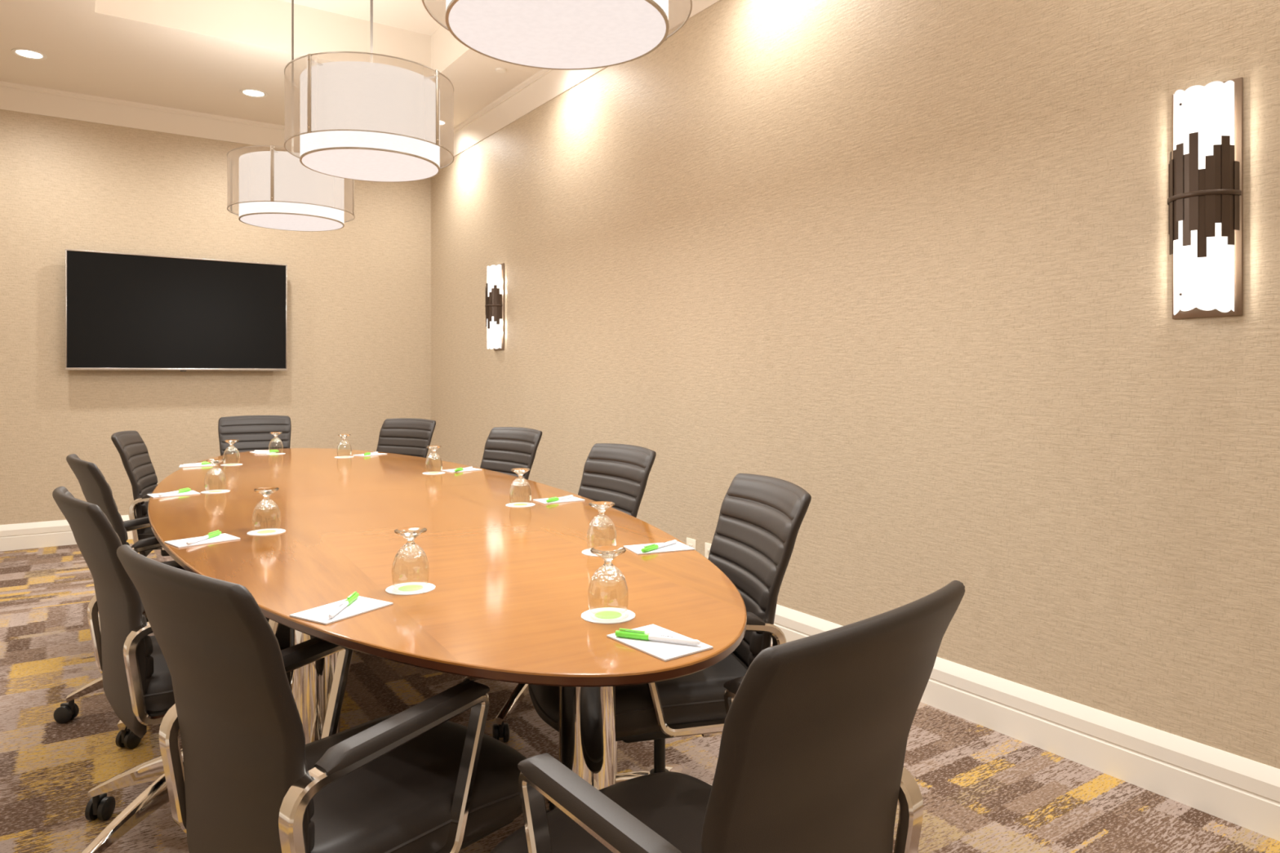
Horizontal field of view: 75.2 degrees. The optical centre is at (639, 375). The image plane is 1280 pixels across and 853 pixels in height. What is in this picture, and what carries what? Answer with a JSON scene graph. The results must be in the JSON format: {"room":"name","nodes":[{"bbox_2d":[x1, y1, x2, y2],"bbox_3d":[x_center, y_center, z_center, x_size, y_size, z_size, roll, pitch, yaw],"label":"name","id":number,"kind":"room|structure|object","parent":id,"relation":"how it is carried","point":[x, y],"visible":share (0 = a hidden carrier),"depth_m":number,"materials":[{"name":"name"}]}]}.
{"room":"conference room","nodes":[
{"label":"conference room","id":0,"kind":"room"},
{"bbox_2d":[0,109,431,524],"bbox_3d":[-3.453,-0.600,6.402,3.756,3.600,0.120,0,0,-34],"label":"wall","id":1,"kind":"structure","parent":0,"point":[359,292],"depth_m":6.28,"materials":[{"name":"beige paint"}]},
{"bbox_2d":[0,515,136,551],"bbox_3d":[-3.363,1.111,6.377,3.636,0.178,0.022,0,0,-34],"label":"baseboard","id":2,"kind":"structure","parent":1,"relation":"attached to","point":[17,536],"depth_m":5.80,"materials":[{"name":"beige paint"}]},
{"bbox_2d":[0,80,300,151],"bbox_3d":[-3.342,-1.912,6.346,3.636,0.166,0.096,0,0,-34],"label":"trim","id":3,"kind":"structure","parent":1,"relation":"attached to","point":[16,97],"depth_m":6.12,"materials":[{"name":"beige paint"}]},
{"bbox_2d":[65,248,287,371],"bbox_3d":[-3.448,-0.461,6.269,1.458,0.854,0.104,0,0,-34],"label":"television","id":4,"kind":"object","parent":1,"relation":"attached to","point":[124,311],"visible":1,"depth_m":6.18,"materials":[{"name":"black plastic"}]},
{"bbox_2d":[0,0,542,137],"bbox_3d":[-1.017,-2.197,2.889,3.636,0.405,8.429,0,0,-34],"label":"ceiling","id":5,"kind":"structure","parent":0,"point":[195,55],"depth_m":5.28,"materials":[{"name":"beige paint"}]},
{"bbox_2d":[11,48,47,60],"bbox_3d":[-3.783,-1.992,5.151,0.180,0.006,0.180,0,0,-34],"label":"recessed light","id":6,"kind":"object","parent":5,"relation":"in","point":[22,52],"visible":1,"depth_m":5.15,"materials":[{"name":"beige paint"}]},
{"bbox_2d":[240,88,267,97],"bbox_3d":[-2.724,-1.992,5.863,0.180,0.006,0.180,0,0,-34],"label":"recessed light","id":7,"kind":"object","parent":5,"relation":"in","point":[255,93],"visible":1,"depth_m":5.87,"materials":[{"name":"beige paint"}]},
{"bbox_2d":[226,0,355,231],"bbox_3d":[-1.935,-1.575,4.634,0.656,1.447,0.656,0,0,-34],"label":"drum pendant","id":8,"kind":"object","parent":5,"relation":"hanging from","point":[277,191],"visible":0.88,"depth_m":4.42,"materials":[{"name":"grey"}]},
{"bbox_2d":[240,213,342,231],"bbox_3d":[-1.935,-0.855,4.634,0.528,0.003,0.528,0,0,-34],"label":"diffuser","id":9,"kind":"object","parent":8,"relation":"attached to","point":[291,222],"depth_m":4.60,"materials":[{"name":"white"}]},
{"bbox_2d":[284,0,453,182],"bbox_3d":[-1.093,-1.575,3.386,0.656,1.447,0.656,0,0,-34],"label":"drum pendant","id":10,"kind":"object","parent":5,"relation":"hanging from","point":[371,121],"visible":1,"depth_m":3.17,"materials":[{"name":"grey"}]},
{"bbox_2d":[302,149,438,181],"bbox_3d":[-1.093,-0.855,3.386,0.528,0.003,0.528,0,0,-34],"label":"diffuser","id":11,"kind":"object","parent":10,"relation":"attached to","point":[365,165],"depth_m":3.35,"materials":[{"name":"white"}]},
{"bbox_2d":[440,119,448,126],"bbox_3d":[-1.602,-1.992,6.539,0.180,0.006,0.180,0,0,-34],"label":"recessed light","id":12,"kind":"object","parent":5,"relation":"in","point":[442,122],"visible":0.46,"depth_m":6.55,"materials":[{"name":"beige paint"}]},
{"bbox_2d":[495,67,506,73],"bbox_3d":[-0.907,-1.989,5.416,0.072,0.012,0.072,0,0,-34],"label":"sprinkler cover","id":13,"kind":"object","parent":5,"relation":"attached to","point":[501,70],"visible":1,"depth_m":5.40,"materials":[{"name":"beige paint"}]},
{"bbox_2d":[422,0,692,70],"bbox_3d":[-0.200,-1.575,2.044,0.666,1.447,0.666,0,0,-34],"label":"drum pendant","id":14,"kind":"object","parent":5,"relation":"hanging from","point":[546,34],"visible":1,"depth_m":2.05,"materials":[{"name":"grey"}]},
{"bbox_2d":[0,538,1279,852],"bbox_3d":[-1.017,1.250,2.889,3.876,0.100,8.669,0,0,-34],"label":"floor","id":15,"kind":"structure","parent":0,"point":[983,789],"depth_m":2.57,"materials":[{"name":"carpet"}]},
{"bbox_2d":[53,453,177,748],"bbox_3d":[-1.687,0.737,3.012,0.696,0.926,0.656,0,0,-41],"label":"chair","id":16,"kind":"object","parent":15,"relation":"on","point":[96,491],"visible":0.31,"depth_m":2.72,"materials":[{"name":"grey leather"}]},
{"bbox_2d":[111,431,169,556],"bbox_3d":[-2.200,0.735,4.048,0.706,0.930,0.675,0,0,-20],"label":"chair","id":17,"kind":"object","parent":15,"relation":"on","point":[131,448],"visible":0.37,"depth_m":3.89,"materials":[{"name":"grey leather"}]},
{"bbox_2d":[52,486,289,852],"bbox_3d":[-1.120,0.739,2.165,0.718,0.923,0.673,0,0,-43],"label":"chair","id":18,"kind":"object","parent":15,"relation":"on","point":[137,682],"visible":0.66,"depth_m":1.95,"materials":[{"name":"grey leather"}]},
{"bbox_2d":[217,415,291,455],"bbox_3d":[-2.454,0.735,5.332,0.678,0.930,0.672,0,0,-27],"label":"chair","id":19,"kind":"object","parent":15,"relation":"on","point":[252,432],"visible":0.19,"depth_m":5.56,"materials":[{"name":"grey leather"}]},
{"bbox_2d":[116,544,526,852],"bbox_3d":[-0.535,0.735,1.461,0.664,0.931,0.721,0,0,40],"label":"chair","id":20,"kind":"object","parent":15,"relation":"on","point":[414,780],"visible":0.99,"depth_m":1.28,"materials":[{"name":"grey leather"}]},
{"bbox_2d":[376,417,435,457],"bbox_3d":[-1.586,0.735,4.965,0.683,0.930,0.692,0,0,30],"label":"chair","id":21,"kind":"object","parent":15,"relation":"on","point":[411,437],"visible":0.18,"depth_m":5.17,"materials":[{"name":"grey leather"}]},
{"bbox_2d":[147,448,746,790],"bbox_3d":[-1.078,0.825,3.218,1.453,0.750,4.488,0,0,-30],"label":"conference table","id":22,"kind":"object","parent":15,"relation":"on","point":[508,601],"visible":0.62,"depth_m":1.89,"materials":[{"name":"brown wood"}]},
{"bbox_2d":[146,490,200,497],"bbox_3d":[-1.767,0.448,3.152,0.158,0.003,0.103,0,0,-42],"label":"pad","id":23,"kind":"object","parent":22,"relation":"on","point":[191,492],"visible":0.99,"depth_m":3.14,"materials":[{"name":"white paper"}]},
{"bbox_2d":[158,487,191,496],"bbox_3d":[-1.760,0.439,3.146,0.012,0.015,0.152,0,0,14],"label":"pen","id":24,"kind":"object","parent":23,"relation":"on","point":[185,490],"visible":1,"depth_m":3.15,"materials":[{"name":"white plastic"}]},
{"bbox_2d":[178,463,213,467],"bbox_3d":[-2.215,0.448,4.162,0.158,0.003,0.103,0,0,-26],"label":"pad","id":25,"kind":"object","parent":22,"relation":"on","point":[210,464],"visible":0.81,"depth_m":4.13,"materials":[{"name":"white paper"}]},
{"bbox_2d":[182,461,210,466],"bbox_3d":[-2.212,0.439,4.164,0.012,0.015,0.152,0,0,36],"label":"pen","id":26,"kind":"object","parent":25,"relation":"on","point":[204,462],"visible":0.8,"depth_m":4.16,"materials":[{"name":"white plastic"}]},
{"bbox_2d":[164,533,240,547],"bbox_3d":[-1.191,0.448,2.266,0.103,0.003,0.158,0,0,42],"label":"pad","id":27,"kind":"object","parent":22,"relation":"on","point":[222,537],"visible":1,"depth_m":2.25,"materials":[{"name":"white paper"}]},
{"bbox_2d":[186,529,221,544],"bbox_3d":[-1.186,0.439,2.263,0.012,0.015,0.152,0,0,4],"label":"pen","id":28,"kind":"object","parent":27,"relation":"on","point":[213,534],"visible":1,"depth_m":2.27,"materials":[{"name":"white plastic"}]},
{"bbox_2d":[200,489,230,493],"bbox_3d":[-1.646,0.449,3.223,0.101,0.002,0.102,0,0,-42],"label":"coaster","id":29,"kind":"object","parent":22,"relation":"on","point":[212,491],"visible":1,"depth_m":3.21,"materials":[{"name":"white"}]},
{"bbox_2d":[204,458,226,491],"bbox_3d":[-1.646,0.386,3.223,0.078,0.123,0.078,0,0,-34],"label":"water goblet","id":30,"kind":"object","parent":29,"relation":"on","point":[215,462],"visible":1,"depth_m":3.21,"materials":[{"name":"clear glass"}]},
{"bbox_2d":[220,463,242,466],"bbox_3d":[-2.063,0.449,4.200,0.101,0.002,0.102,0,0,-26],"label":"coaster","id":31,"kind":"object","parent":22,"relation":"on","point":[226,464],"visible":1,"depth_m":4.19,"materials":[{"name":"white"}]},
{"bbox_2d":[222,440,239,465],"bbox_3d":[-2.063,0.386,4.200,0.078,0.123,0.078,0,0,-34],"label":"water goblet","id":32,"kind":"object","parent":31,"relation":"on","point":[231,442],"visible":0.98,"depth_m":4.19,"materials":[{"name":"clear glass"}]},
{"bbox_2d":[249,451,275,453],"bbox_3d":[-2.210,0.448,4.871,0.103,0.003,0.158,0,0,-40],"label":"pad","id":33,"kind":"object","parent":22,"relation":"on","point":[255,452],"visible":0.6,"depth_m":4.84,"materials":[{"name":"white paper"}]},
{"bbox_2d":[253,449,279,452],"bbox_3d":[-2.188,0.439,4.872,0.152,0.015,0.012,0,0,6],"label":"pen","id":34,"kind":"object","parent":33,"relation":"on","point":[269,451],"visible":0.98,"depth_m":4.87,"materials":[{"name":"white plastic"}]},
{"bbox_2d":[247,528,285,535],"bbox_3d":[-1.073,0.449,2.390,0.102,0.002,0.101,0,0,42],"label":"coaster","id":35,"kind":"object","parent":22,"relation":"on","point":[264,531],"visible":1,"depth_m":2.38,"materials":[{"name":"white"}]},
{"bbox_2d":[251,487,280,533],"bbox_3d":[-1.073,0.386,2.390,0.078,0.123,0.078,0,0,-34],"label":"water goblet","id":36,"kind":"object","parent":35,"relation":"on","point":[265,492],"visible":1,"depth_m":2.38,"materials":[{"name":"clear glass"}]},
{"bbox_2d":[251,506,280,533],"bbox_3d":[-1.073,0.413,2.390,0.078,0.068,0.078,0,0,-34],"label":"bowl","id":37,"kind":"object","parent":36,"relation":"attached to","point":[255,507],"depth_m":2.39,"materials":[{"name":"clear glass"}]},
{"bbox_2d":[266,453,285,454],"bbox_3d":[-2.096,0.449,4.787,0.102,0.002,0.101,0,0,-40],"label":"coaster","id":38,"kind":"object","parent":22,"relation":"on","point":[269,453],"visible":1,"depth_m":4.77,"materials":[{"name":"white"}]},
{"bbox_2d":[268,431,283,452],"bbox_3d":[-2.096,0.386,4.787,0.078,0.123,0.078,0,0,-34],"label":"water goblet","id":39,"kind":"object","parent":38,"relation":"on","point":[275,433],"visible":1,"depth_m":4.78,"materials":[{"name":"clear glass"}]},
{"bbox_2d":[289,595,393,625],"bbox_3d":[-0.570,0.448,1.595,0.103,0.003,0.158,0,0,31],"label":"pad","id":40,"kind":"object","parent":22,"relation":"on","point":[362,605],"visible":0.95,"depth_m":1.58,"materials":[{"name":"white paper"}]},
{"bbox_2d":[328,591,359,617],"bbox_3d":[-0.569,0.439,1.598,0.012,0.015,0.152,0,0,-1],"label":"pen","id":41,"kind":"object","parent":40,"relation":"on","point":[354,595],"visible":1,"depth_m":1.60,"materials":[{"name":"white plastic"}]},
{"bbox_2d":[334,456,354,457],"bbox_3d":[-1.635,0.449,4.597,0.102,0.002,0.101,0,0,31],"label":"coaster","id":42,"kind":"object","parent":22,"relation":"on","point":[336,456],"visible":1,"depth_m":4.59,"materials":[{"name":"white"}]},
{"bbox_2d":[337,434,351,457],"bbox_3d":[-1.635,0.386,4.597,0.078,0.123,0.078,0,0,-34],"label":"water goblet","id":43,"kind":"object","parent":42,"relation":"on","point":[344,437],"visible":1,"depth_m":4.59,"materials":[{"name":"clear glass"}]},
{"bbox_2d":[352,453,386,456],"bbox_3d":[-1.536,0.448,4.733,0.103,0.003,0.158,0,0,31],"label":"pad","id":44,"kind":"object","parent":22,"relation":"on","point":[375,454],"visible":0.95,"depth_m":4.69,"materials":[{"name":"white paper"}]},
{"bbox_2d":[364,451,377,455],"bbox_3d":[-1.527,0.439,4.723,0.012,0.015,0.152,0,0,10],"label":"pen","id":45,"kind":"object","parent":44,"relation":"on","point":[366,453],"visible":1,"depth_m":4.70,"materials":[{"name":"white plastic"}]},
{"bbox_2d":[385,582,435,595],"bbox_3d":[-0.484,0.449,1.756,0.102,0.002,0.101,0,0,31],"label":"coaster","id":46,"kind":"object","parent":22,"relation":"on","point":[412,588],"visible":1,"depth_m":1.75,"materials":[{"name":"white"}]},
{"bbox_2d":[391,526,429,589],"bbox_3d":[-0.484,0.386,1.756,0.078,0.123,0.078,0,0,-34],"label":"water goblet","id":47,"kind":"object","parent":46,"relation":"on","point":[410,534],"visible":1,"depth_m":1.75,"materials":[{"name":"clear glass"}]},
{"bbox_2d":[391,555,429,589],"bbox_3d":[-0.484,0.413,1.756,0.078,0.068,0.078,0,0,-34],"label":"bowl","id":48,"kind":"object","parent":47,"relation":"attached to","point":[395,555],"depth_m":1.75,"materials":[{"name":"clear glass"}]},
{"bbox_2d":[422,471,444,474],"bbox_3d":[-0.952,0.449,3.839,0.101,0.002,0.102,0,0,-41],"label":"coaster","id":49,"kind":"object","parent":22,"relation":"on","point":[428,473],"visible":1,"depth_m":3.83,"materials":[{"name":"white"}]},
{"bbox_2d":[425,445,442,473],"bbox_3d":[-0.952,0.386,3.839,0.078,0.123,0.078,0,0,-34],"label":"water goblet","id":50,"kind":"object","parent":49,"relation":"on","point":[433,448],"visible":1,"depth_m":3.83,"materials":[{"name":"clear glass"}]},
{"bbox_2d":[441,467,481,472],"bbox_3d":[-0.847,0.448,3.957,0.158,0.003,0.103,0,0,-41],"label":"pad","id":51,"kind":"object","parent":22,"relation":"on","point":[472,468],"visible":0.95,"depth_m":3.93,"materials":[{"name":"white paper"}]},
{"bbox_2d":[454,466,472,471],"bbox_3d":[-0.835,0.439,3.941,0.012,0.015,0.152,0,0,20],"label":"pen","id":52,"kind":"object","parent":51,"relation":"on","point":[471,467],"visible":1,"depth_m":3.92,"materials":[{"name":"white plastic"}]},
{"bbox_2d":[506,502,534,507],"bbox_3d":[-0.416,0.449,2.894,0.101,0.002,0.102,0,0,-31],"label":"coaster","id":53,"kind":"object","parent":22,"relation":"on","point":[521,504],"visible":1,"depth_m":2.89,"materials":[{"name":"white"}]},
{"bbox_2d":[509,467,531,506],"bbox_3d":[-0.416,0.386,2.894,0.078,0.123,0.078,0,0,-34],"label":"water goblet","id":54,"kind":"object","parent":53,"relation":"on","point":[520,472],"visible":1,"depth_m":2.89,"materials":[{"name":"clear glass"}]},
{"bbox_2d":[509,483,531,506],"bbox_3d":[-0.416,0.413,2.894,0.078,0.068,0.078,0,0,-34],"label":"bowl","id":55,"kind":"object","parent":54,"relation":"attached to","point":[512,483],"depth_m":2.89,"materials":[{"name":"clear glass"}]},
{"bbox_2d":[533,496,585,503],"bbox_3d":[-0.293,0.448,3.003,0.158,0.003,0.103,0,0,-31],"label":"pad","id":56,"kind":"object","parent":22,"relation":"on","point":[571,499],"visible":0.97,"depth_m":2.99,"materials":[{"name":"white paper"}]},
{"bbox_2d":[546,494,573,502],"bbox_3d":[-0.288,0.439,2.989,0.012,0.015,0.152,0,0,32],"label":"pen","id":57,"kind":"object","parent":56,"relation":"on","point":[554,499],"visible":1,"depth_m":2.97,"materials":[{"name":"white plastic"}]},
{"bbox_2d":[582,548,598,556],"bbox_3d":[-0.097,0.449,2.119,0.101,0.002,0.102,0,0,-22],"label":"coaster","id":58,"kind":"object","parent":22,"relation":"on","point":[585,552],"visible":0.21,"depth_m":2.10,"materials":[{"name":"white"}]},
{"bbox_2d":[586,501,617,551],"bbox_3d":[-0.097,0.386,2.119,0.078,0.123,0.078,0,0,-34],"label":"water goblet","id":59,"kind":"object","parent":58,"relation":"on","point":[601,506],"visible":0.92,"depth_m":2.11,"materials":[{"name":"clear glass"}]},
{"bbox_2d":[586,522,617,551],"bbox_3d":[-0.097,0.413,2.119,0.078,0.068,0.078,0,0,-34],"label":"bowl","id":60,"kind":"object","parent":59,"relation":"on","point":[591,523],"depth_m":2.11,"materials":[{"name":"clear glass"}]},
{"bbox_2d":[581,607,635,624],"bbox_3d":[-0.060,0.449,1.558,0.102,0.002,0.101,0,0,-38],"label":"coaster","id":61,"kind":"object","parent":22,"relation":"on","point":[606,615],"visible":0.99,"depth_m":1.55,"materials":[{"name":"white"}]},
{"bbox_2d":[587,545,628,615],"bbox_3d":[-0.060,0.386,1.558,0.078,0.123,0.078,0,0,-34],"label":"water goblet","id":62,"kind":"object","parent":61,"relation":"on","point":[608,553],"visible":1,"depth_m":1.55,"materials":[{"name":"clear glass"}]},
{"bbox_2d":[587,577,628,615],"bbox_3d":[-0.060,0.413,1.558,0.078,0.068,0.078,0,0,-34],"label":"bowl","id":63,"kind":"object","parent":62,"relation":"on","point":[623,578],"depth_m":1.55,"materials":[{"name":"clear glass"}]},
{"bbox_2d":[623,541,694,555],"bbox_3d":[0.049,0.448,2.167,0.158,0.003,0.103,0,0,-22],"label":"pad","id":64,"kind":"object","parent":22,"relation":"on","point":[678,546],"visible":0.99,"depth_m":2.15,"materials":[{"name":"white paper"}]},
{"bbox_2d":[641,539,677,552],"bbox_3d":[0.051,0.439,2.158,0.012,0.015,0.152,0,0,37],"label":"pen","id":65,"kind":"object","parent":64,"relation":"on","point":[651,547],"visible":1,"depth_m":2.14,"materials":[{"name":"white plastic"}]},
{"bbox_2d":[606,624,713,661],"bbox_3d":[0.032,0.448,1.402,0.103,0.003,0.158,0,0,-38],"label":"pad","id":66,"kind":"object","parent":22,"relation":"on","point":[663,651],"visible":0.84,"depth_m":1.37,"materials":[{"name":"white paper"}]},
{"bbox_2d":[615,628,700,645],"bbox_3d":[0.028,0.439,1.398,0.152,0.015,0.012,0,0,20],"label":"pen","id":67,"kind":"object","parent":66,"relation":"on","point":[628,633],"visible":1,"depth_m":1.40,"materials":[{"name":"white plastic"}]},
{"bbox_2d":[480,426,542,479],"bbox_3d":[-0.809,0.734,4.066,0.692,0.932,0.670,0,0,-43],"label":"chair","id":68,"kind":"object","parent":15,"relation":"on","point":[506,449],"visible":0.17,"depth_m":4.23,"materials":[{"name":"grey leather"}]},
{"bbox_2d":[462,443,656,742],"bbox_3d":[-0.272,0.734,3.011,0.689,0.933,0.667,0,0,-33],"label":"chair","id":69,"kind":"object","parent":15,"relation":"on","point":[618,474],"visible":0.25,"depth_m":3.09,"materials":[{"name":"grey leather"}]},
{"bbox_2d":[528,473,811,813],"bbox_3d":[0.080,0.733,2.001,0.702,0.935,0.672,0,0,-15],"label":"chair","id":70,"kind":"object","parent":15,"relation":"on","point":[761,517],"visible":0.38,"depth_m":1.90,"materials":[{"name":"grey leather"}]},
{"bbox_2d":[489,580,964,852],"bbox_3d":[0.067,0.736,1.175,0.662,0.928,0.695,0,0,-43],"label":"chair","id":71,"kind":"object","parent":15,"relation":"on","point":[816,728],"visible":1,"depth_m":0.98,"materials":[{"name":"grey leather"}]},
{"bbox_2d":[431,0,1279,768],"bbox_3d":[0.541,-0.600,3.937,0.120,3.600,8.669,0,0,-34],"label":"wall","id":72,"kind":"structure","parent":0,"point":[905,265],"depth_m":3.04,"materials":[{"name":"beige paint"}]},
{"bbox_2d":[484,262,504,350],"bbox_3d":[-1.091,-0.510,6.160,0.107,0.638,0.173,0,0,-34],"label":"wall sconce","id":73,"kind":"object","parent":72,"relation":"attached to","point":[495,285],"visible":1,"depth_m":6.11,"materials":[{"name":"brown metal"}]},
{"bbox_2d":[440,0,720,164],"bbox_3d":[0.452,-1.912,3.876,0.096,0.166,8.429,0,0,-34],"label":"trim","id":74,"kind":"structure","parent":72,"relation":"attached to","point":[545,85],"depth_m":5.75,"materials":[{"name":"beige paint"}]},
{"bbox_2d":[686,537,696,550],"bbox_3d":[0.260,0.890,4.239,0.009,0.120,0.076,0,0,-34],"label":"wall outlet","id":75,"kind":"object","parent":72,"relation":"attached to","point":[691,543],"visible":0.37,"depth_m":4.23,"materials":[{"name":"beige"}]},
{"bbox_2d":[704,542,711,558],"bbox_3d":[0.345,0.890,4.112,0.009,0.120,0.076,0,0,-34],"label":"wall outlet","id":76,"kind":"object","parent":72,"relation":"attached to","point":[708,545],"visible":0.3,"depth_m":4.13,"materials":[{"name":"beige"}]},
{"bbox_2d":[770,604,1279,841],"bbox_3d":[0.482,1.111,3.897,0.022,0.178,8.429,0,0,-34],"label":"baseboard","id":77,"kind":"structure","parent":72,"relation":"attached to","point":[1242,792],"depth_m":2.50,"materials":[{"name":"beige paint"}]},
{"bbox_2d":[1167,76,1243,319],"bbox_3d":[1.525,-0.481,2.270,0.107,0.638,0.173,0,0,-34],"label":"wall sconce","id":78,"kind":"object","parent":72,"relation":"attached to","point":[1205,201],"visible":1,"depth_m":2.23,"materials":[{"name":"brown metal"}]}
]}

